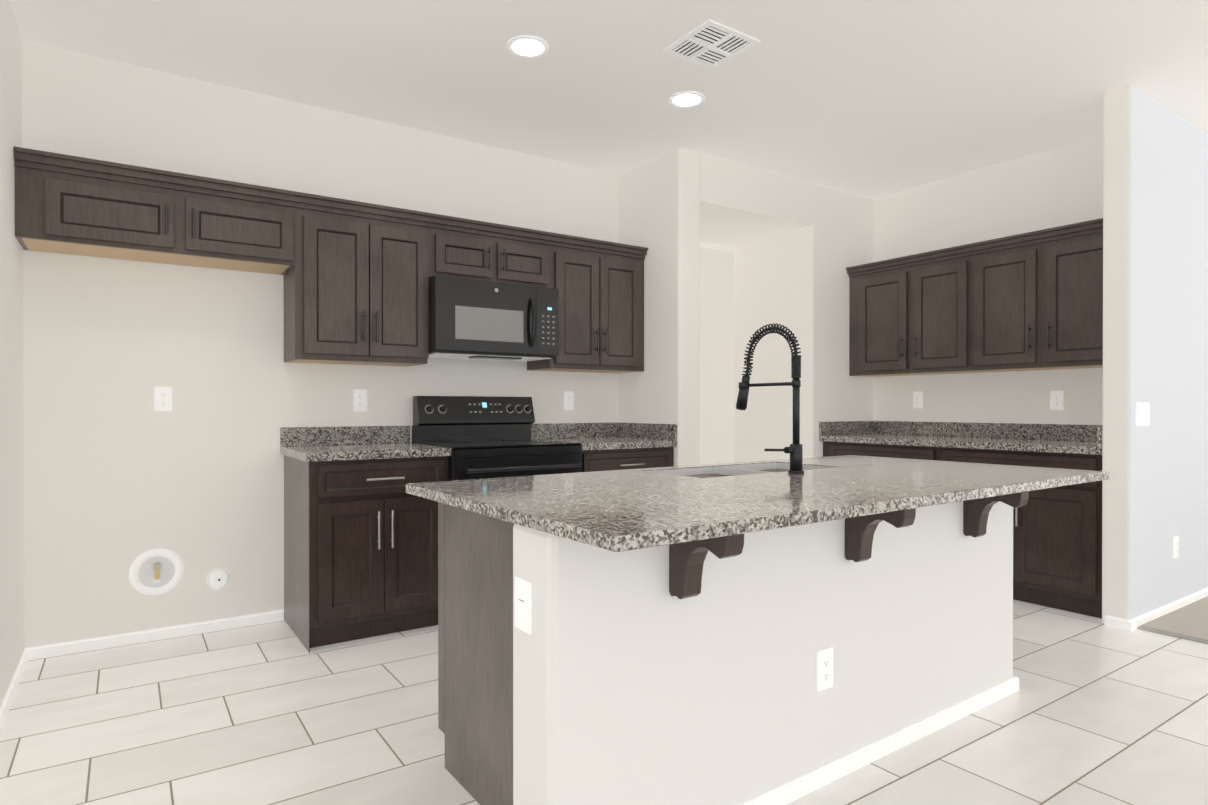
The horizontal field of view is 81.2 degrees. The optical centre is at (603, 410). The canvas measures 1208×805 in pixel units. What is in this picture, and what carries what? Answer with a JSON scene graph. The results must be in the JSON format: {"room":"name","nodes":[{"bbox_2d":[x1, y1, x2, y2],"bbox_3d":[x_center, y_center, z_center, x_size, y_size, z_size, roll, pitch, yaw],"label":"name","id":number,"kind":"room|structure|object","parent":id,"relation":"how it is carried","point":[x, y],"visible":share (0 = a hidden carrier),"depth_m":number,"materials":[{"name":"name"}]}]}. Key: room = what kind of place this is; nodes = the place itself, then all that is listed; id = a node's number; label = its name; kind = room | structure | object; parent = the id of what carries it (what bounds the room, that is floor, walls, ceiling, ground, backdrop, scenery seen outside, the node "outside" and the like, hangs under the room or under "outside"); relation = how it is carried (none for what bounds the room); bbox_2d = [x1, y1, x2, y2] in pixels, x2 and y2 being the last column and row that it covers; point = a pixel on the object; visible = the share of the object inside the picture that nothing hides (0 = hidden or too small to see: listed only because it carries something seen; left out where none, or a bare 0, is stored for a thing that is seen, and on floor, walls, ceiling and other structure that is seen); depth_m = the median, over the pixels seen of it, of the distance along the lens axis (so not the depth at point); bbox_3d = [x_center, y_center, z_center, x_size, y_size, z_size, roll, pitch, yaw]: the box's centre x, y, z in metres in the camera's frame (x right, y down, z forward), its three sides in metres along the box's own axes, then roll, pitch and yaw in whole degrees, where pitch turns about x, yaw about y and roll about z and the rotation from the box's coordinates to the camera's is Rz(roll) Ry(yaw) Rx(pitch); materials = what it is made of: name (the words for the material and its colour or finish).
{"room":"kitchen","nodes":[
{"label":"kitchen","id":0,"kind":"room"},
{"bbox_2d":[0,0,23,706],"bbox_3d":[-2.370,-0.261,2.705,0.140,2.740,0.900,0,0,-34],"label":"wall","id":1,"kind":"structure","parent":0,"point":[11,463],"depth_m":2.76,"materials":[{"name":"white paint"}]},
{"bbox_2d":[0,716,5,730],"bbox_3d":[-3.375,1.087,1.480,3.213,0.054,0.015,0,0,-34],"label":"baseboard","id":2,"kind":"structure","parent":1,"relation":"attached to","point":[2,718],"depth_m":2.45,"materials":[{"name":"white wood"}]},
{"bbox_2d":[0,647,31,715],"bbox_3d":[-2.302,1.082,2.747,0.013,0.054,0.840,0,0,-34],"label":"baseboard","id":3,"kind":"structure","parent":1,"relation":"attached to","point":[27,654],"depth_m":2.78,"materials":[{"name":"white wood"}]},
{"bbox_2d":[22,40,617,648],"bbox_3d":[-1.332,-0.267,4.038,3.356,2.740,0.140,0,0,-34],"label":"wall","id":4,"kind":"structure","parent":0,"point":[120,474],"depth_m":3.49,"materials":[{"name":"white paint"}]},
{"bbox_2d":[14,154,184,264],"bbox_3d":[-2.234,-0.861,3.142,0.574,0.307,0.322,0,0,-34],"label":"upper cabinet","id":5,"kind":"object","parent":4,"relation":"attached to","point":[61,207],"depth_m":3.02,"materials":[{"name":"brown wood"}]},
{"bbox_2d":[32,610,283,659],"bbox_3d":[-2.122,1.079,3.413,1.059,0.054,0.016,0,0,-34],"label":"baseboard","id":6,"kind":"structure","parent":4,"relation":"attached to","point":[51,650],"depth_m":3.38,"materials":[{"name":"white wood"}]},
{"bbox_2d":[154,387,171,410],"bbox_3d":[-2.130,-0.053,3.408,0.072,0.117,0.007,0,0,-34],"label":"electrical outlet plate","id":7,"kind":"object","parent":4,"relation":"attached to","point":[162,398],"depth_m":3.41,"materials":[{"name":"white plastic"}]},
{"bbox_2d":[129,549,230,594],"bbox_3d":[-2.065,0.786,3.449,0.429,0.237,0.018,0,0,-34],"label":"outlet box","id":8,"kind":"object","parent":4,"relation":"attached to","point":[156,571],"visible":1,"depth_m":3.41,"materials":[{"name":"white plastic"}]},
{"bbox_2d":[181,182,300,274],"bbox_3d":[-1.796,-0.862,3.439,0.485,0.307,0.322,0,0,-34],"label":"upper cabinet","id":9,"kind":"object","parent":4,"relation":"attached to","point":[238,230],"depth_m":3.33,"materials":[{"name":"brown wood"}]},
{"bbox_2d":[281,198,432,365],"bbox_3d":[-1.318,-0.635,3.764,0.671,0.765,0.322,0,0,-34],"label":"upper cabinet","id":10,"kind":"object","parent":4,"relation":"attached to","point":[356,275],"depth_m":3.62,"materials":[{"name":"brown wood"}]},
{"bbox_2d":[354,390,366,410],"bbox_3d":[-1.358,-0.053,3.932,0.072,0.117,0.007,0,0,-34],"label":"electrical outlet plate","id":11,"kind":"object","parent":4,"relation":"attached to","point":[360,396],"depth_m":3.93,"materials":[{"name":"white plastic"}]},
{"bbox_2d":[280,422,615,445],"bbox_3d":[-0.797,0.138,4.304,2.172,0.100,0.020,0,0,-34],"label":"backsplash","id":12,"kind":"structure","parent":4,"relation":"attached to","point":[347,435],"depth_m":3.97,"materials":[{"name":"grey stone"}]},
{"bbox_2d":[433,218,496,281],"bbox_3d":[-0.876,-0.873,4.063,0.396,0.292,0.322,0,0,-34],"label":"upper cabinet","id":13,"kind":"object","parent":4,"relation":"attached to","point":[466,252],"depth_m":3.94,"materials":[{"name":"brown wood"}]},
{"bbox_2d":[429,275,558,361],"bbox_3d":[-0.683,-0.509,4.112,0.760,0.426,0.460,0,0,-34],"label":"microwave","id":14,"kind":"object","parent":13,"relation":"attached to","point":[473,319],"visible":0.98,"depth_m":3.94,"materials":[{"name":"black metal"}]},
{"bbox_2d":[497,230,556,288],"bbox_3d":[-0.559,-0.874,4.279,0.372,0.292,0.322,0,0,-34],"label":"upper cabinet","id":15,"kind":"object","parent":4,"relation":"attached to","point":[522,259],"depth_m":4.16,"materials":[{"name":"brown wood"}]},
{"bbox_2d":[564,392,573,409],"bbox_3d":[-0.232,-0.063,4.696,0.072,0.117,0.007,0,0,-34],"label":"electrical outlet plate","id":16,"kind":"object","parent":4,"relation":"attached to","point":[568,396],"depth_m":4.69,"materials":[{"name":"white plastic"}]},
{"bbox_2d":[527,238,646,372],"bbox_3d":[-0.109,-0.638,4.585,0.714,0.765,0.322,0,0,-34],"label":"upper cabinet","id":17,"kind":"object","parent":4,"relation":"attached to","point":[601,288],"depth_m":4.45,"materials":[{"name":"brown wood"}]},
{"bbox_2d":[0,599,1207,804],"bbox_3d":[1.048,1.161,2.251,11.400,0.100,8.500,0,0,-34],"label":"floor","id":18,"kind":"structure","parent":0,"point":[1093,711],"depth_m":2.45,"materials":[{"name":"white tile"}]},
{"bbox_2d":[282,454,448,652],"bbox_3d":[-1.233,0.668,3.644,0.671,0.874,0.628,0,0,-34],"label":"base cabinet","id":19,"kind":"object","parent":18,"relation":"on","point":[360,543],"depth_m":3.37,"materials":[{"name":"brown wood"}]},
{"bbox_2d":[280,442,450,461],"bbox_3d":[-1.235,0.211,3.631,0.690,0.040,0.643,0,0,-34],"label":"countertop","id":20,"kind":"structure","parent":19,"relation":"on","point":[363,451],"depth_m":3.44,"materials":[{"name":"grey stone"}]},
{"bbox_2d":[412,396,582,480],"bbox_3d":[-0.597,0.511,3.989,0.758,1.185,0.713,0,0,-34],"label":"stove","id":21,"kind":"object","parent":18,"relation":"on","point":[482,437],"visible":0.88,"depth_m":4.04,"materials":[{"name":"black metal"}]},
{"bbox_2d":[581,446,676,471],"bbox_3d":[-0.023,0.665,4.464,0.713,0.874,0.628,0,0,-34],"label":"base cabinet","id":22,"kind":"object","parent":18,"relation":"on","point":[592,460],"depth_m":4.19,"materials":[{"name":"brown wood"}]},
{"bbox_2d":[531,438,676,449],"bbox_3d":[-0.019,0.208,4.456,0.714,0.040,0.643,0,0,-34],"label":"countertop","id":23,"kind":"structure","parent":22,"relation":"on","point":[587,443],"depth_m":4.27,"materials":[{"name":"grey stone"}]},
{"bbox_2d":[429,463,1028,804],"bbox_3d":[0.588,0.682,2.443,2.062,0.856,1.051,0,0,-35],"label":"kitchen island","id":24,"kind":"object","parent":18,"relation":"on","point":[475,553],"depth_m":2.01,"materials":[{"name":"brown wood"}]},
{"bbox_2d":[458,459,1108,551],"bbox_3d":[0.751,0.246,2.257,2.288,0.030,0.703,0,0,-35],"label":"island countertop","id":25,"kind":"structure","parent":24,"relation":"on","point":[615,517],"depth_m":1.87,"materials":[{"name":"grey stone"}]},
{"bbox_2d":[823,441,934,459],"bbox_3d":[2.093,0.663,4.945,0.628,0.874,0.896,0,0,-34],"label":"base cabinet","id":26,"kind":"object","parent":18,"relation":"on","point":[830,448],"depth_m":4.74,"materials":[{"name":"brown wood"}]},
{"bbox_2d":[935,449,1101,618],"bbox_3d":[2.596,0.666,4.204,0.628,0.874,0.896,0,0,-34],"label":"base cabinet","id":27,"kind":"object","parent":18,"relation":"on","point":[1057,547],"depth_m":3.85,"materials":[{"name":"brown wood"}]},
{"bbox_2d":[819,433,1101,456],"bbox_3d":[2.334,0.207,4.565,0.653,0.040,1.792,0,0,-34],"label":"countertop","id":28,"kind":"structure","parent":27,"relation":"on","point":[1016,444],"depth_m":4.35,"materials":[{"name":"grey stone"}]},
{"bbox_2d":[1137,596,1207,643],"bbox_3d":[5.420,1.103,2.754,3.600,0.012,4.423,0,0,-34],"label":"carpet floor","id":29,"kind":"structure","parent":18,"relation":"on","point":[1189,622],"depth_m":3.61,"materials":[{"name":"beige carpet"}]},
{"bbox_2d":[11,0,1207,252],"bbox_3d":[1.048,-1.689,2.239,11.400,0.120,8.500,0,0,-34],"label":"ceiling","id":30,"kind":"structure","parent":0,"point":[873,98],"depth_m":3.37,"materials":[{"name":"white paint"}]},
{"bbox_2d":[507,35,548,57],"bbox_3d":[-0.342,-1.629,3.165,0.189,0.007,0.189,0,0,-40],"label":"recessed light","id":31,"kind":"object","parent":30,"relation":"in","point":[526,46],"depth_m":3.15,"materials":[{"name":"white"}]},
{"bbox_2d":[669,91,704,107],"bbox_3d":[0.434,-1.631,3.706,0.189,0.007,0.189,0,0,-40],"label":"recessed light","id":32,"kind":"object","parent":30,"relation":"in","point":[685,99],"depth_m":3.69,"materials":[{"name":"white"}]},
{"bbox_2d":[662,19,759,69],"bbox_3d":[0.476,-1.617,3.157,0.305,0.030,0.310,0,0,-34],"label":"ceiling vent","id":33,"kind":"object","parent":30,"relation":"in","point":[709,44],"visible":1,"depth_m":3.14,"materials":[{"name":"white metal"}]},
{"bbox_2d":[618,147,699,465],"bbox_3d":[0.312,-0.270,4.763,0.178,2.740,0.806,0,0,-34],"label":"wall","id":34,"kind":"structure","parent":0,"point":[659,207],"depth_m":4.47,"materials":[{"name":"white paint"}]},
{"bbox_2d":[616,422,676,437],"bbox_3d":[0.274,0.137,4.642,0.020,0.100,0.623,0,0,-34],"label":"backsplash","id":35,"kind":"structure","parent":34,"relation":"attached to","point":[623,430],"depth_m":4.63,"materials":[{"name":"grey stone"}]},
{"bbox_2d":[699,247,733,464],"bbox_3d":[0.284,-0.278,6.754,4.400,2.740,0.120,0,0,-34],"label":"wall","id":36,"kind":"structure","parent":0,"point":[716,409],"depth_m":7.28,"materials":[{"name":"white paint"}]},
{"bbox_2d":[699,152,812,246],"bbox_3d":[0.834,-1.486,5.112,1.084,0.310,0.806,0,0,-34],"label":"wall","id":37,"kind":"structure","parent":0,"point":[741,203],"depth_m":4.85,"materials":[{"name":"white paint"}]},
{"bbox_2d":[513,501,1012,804],"bbox_3d":[0.700,0.686,2.249,2.142,0.850,0.190,0,0,-35],"label":"wall","id":38,"kind":"structure","parent":0,"point":[635,682],"depth_m":1.90,"materials":[{"name":"white paint"}]},
{"bbox_2d":[515,577,531,633],"bbox_3d":[-0.189,0.455,1.644,0.009,0.117,0.072,0,0,-34],"label":"outlet","id":39,"kind":"object","parent":38,"relation":"in","point":[523,605],"depth_m":1.64,"materials":[{"name":"white plastic"}]},
{"bbox_2d":[817,647,832,691],"bbox_3d":[0.658,0.771,2.098,0.072,0.117,0.008,0,0,-34],"label":"outlet","id":40,"kind":"object","parent":38,"relation":"in","point":[824,657],"depth_m":2.09,"materials":[{"name":"white plastic"}]},
{"bbox_2d":[740,676,1018,804],"bbox_3d":[0.704,1.084,2.245,2.166,0.054,0.202,0,0,-35],"label":"baseboard","id":41,"kind":"structure","parent":38,"relation":"attached to","point":[803,785],"depth_m":2.25,"materials":[{"name":"white wood"}]},
{"bbox_2d":[734,183,873,461],"bbox_3d":[1.637,-0.274,5.662,0.856,2.740,0.806,0,0,-34],"label":"wall","id":42,"kind":"structure","parent":0,"point":[796,282],"depth_m":5.30,"materials":[{"name":"white paint"}]},
{"bbox_2d":[819,421,874,436],"bbox_3d":[1.828,0.134,5.293,0.633,0.100,0.020,0,0,-34],"label":"backsplash","id":43,"kind":"structure","parent":42,"relation":"attached to","point":[825,428],"depth_m":5.26,"materials":[{"name":"grey stone"}]},
{"bbox_2d":[874,135,1102,424],"bbox_3d":[2.663,-0.270,4.787,0.140,2.740,1.796,0,0,-34],"label":"wall","id":44,"kind":"structure","parent":0,"point":[1058,187],"depth_m":4.72,"materials":[{"name":"white paint"}]},
{"bbox_2d":[847,250,965,376],"bbox_3d":[2.228,-0.640,5.012,0.322,0.765,0.928,0,0,-34],"label":"upper cabinet","id":45,"kind":"object","parent":44,"relation":"attached to","point":[906,318],"depth_m":4.91,"materials":[{"name":"brown wood"}]},
{"bbox_2d":[913,392,922,407],"bbox_3d":[2.306,-0.074,5.183,0.007,0.117,0.072,0,0,-34],"label":"electrical outlet plate","id":46,"kind":"object","parent":44,"relation":"attached to","point":[917,396],"depth_m":5.18,"materials":[{"name":"white plastic"}]},
{"bbox_2d":[875,421,1098,440],"bbox_3d":[2.596,0.136,4.743,0.020,0.100,1.792,0,0,-34],"label":"backsplash","id":47,"kind":"structure","parent":44,"relation":"attached to","point":[925,429],"depth_m":4.72,"materials":[{"name":"grey stone"}]},
{"bbox_2d":[966,222,1102,372],"bbox_3d":[2.731,-0.637,4.270,0.322,0.765,0.864,0,0,-34],"label":"upper cabinet","id":48,"kind":"object","parent":44,"relation":"attached to","point":[1030,301],"depth_m":4.22,"materials":[{"name":"brown wood"}]},
{"bbox_2d":[1050,391,1062,409],"bbox_3d":[2.830,-0.061,4.410,0.007,0.117,0.072,0,0,-34],"label":"electrical outlet plate","id":49,"kind":"object","parent":44,"relation":"attached to","point":[1056,397],"depth_m":4.41,"materials":[{"name":"white plastic"}]},
{"bbox_2d":[1102,85,1207,623],"bbox_3d":[4.117,-0.269,4.612,3.663,2.740,0.125,0,0,-34],"label":"wall","id":50,"kind":"structure","parent":0,"point":[1155,291],"depth_m":3.70,"materials":[{"name":"white paint"}]},
{"bbox_2d":[1095,425,1102,444],"bbox_3d":[2.823,0.140,3.826,0.633,0.100,0.020,0,0,-34],"label":"backsplash","id":51,"kind":"structure","parent":50,"relation":"attached to","point":[1098,432],"depth_m":3.65,"materials":[{"name":"grey stone"}]},
{"bbox_2d":[1136,403,1149,425],"bbox_3d":[2.763,0.020,3.612,0.165,0.117,0.010,0,0,-34],"label":"electrical outlet plate","id":52,"kind":"object","parent":50,"relation":"attached to","point":[1142,409],"depth_m":3.60,"materials":[{"name":"white plastic"}]},
{"bbox_2d":[1116,588,1207,630],"bbox_3d":[4.144,1.074,4.566,3.676,0.054,0.030,0,0,-34],"label":"baseboard","id":53,"kind":"structure","parent":50,"relation":"attached to","point":[1125,624],"depth_m":3.72,"materials":[{"name":"white wood"}]},
{"bbox_2d":[1173,536,1178,558],"bbox_3d":[3.148,0.756,3.879,0.072,0.117,0.007,0,0,-34],"label":"electrical outlet plate","id":54,"kind":"object","parent":50,"relation":"attached to","point":[1175,539],"depth_m":3.87,"materials":[{"name":"white plastic"}]}
]}

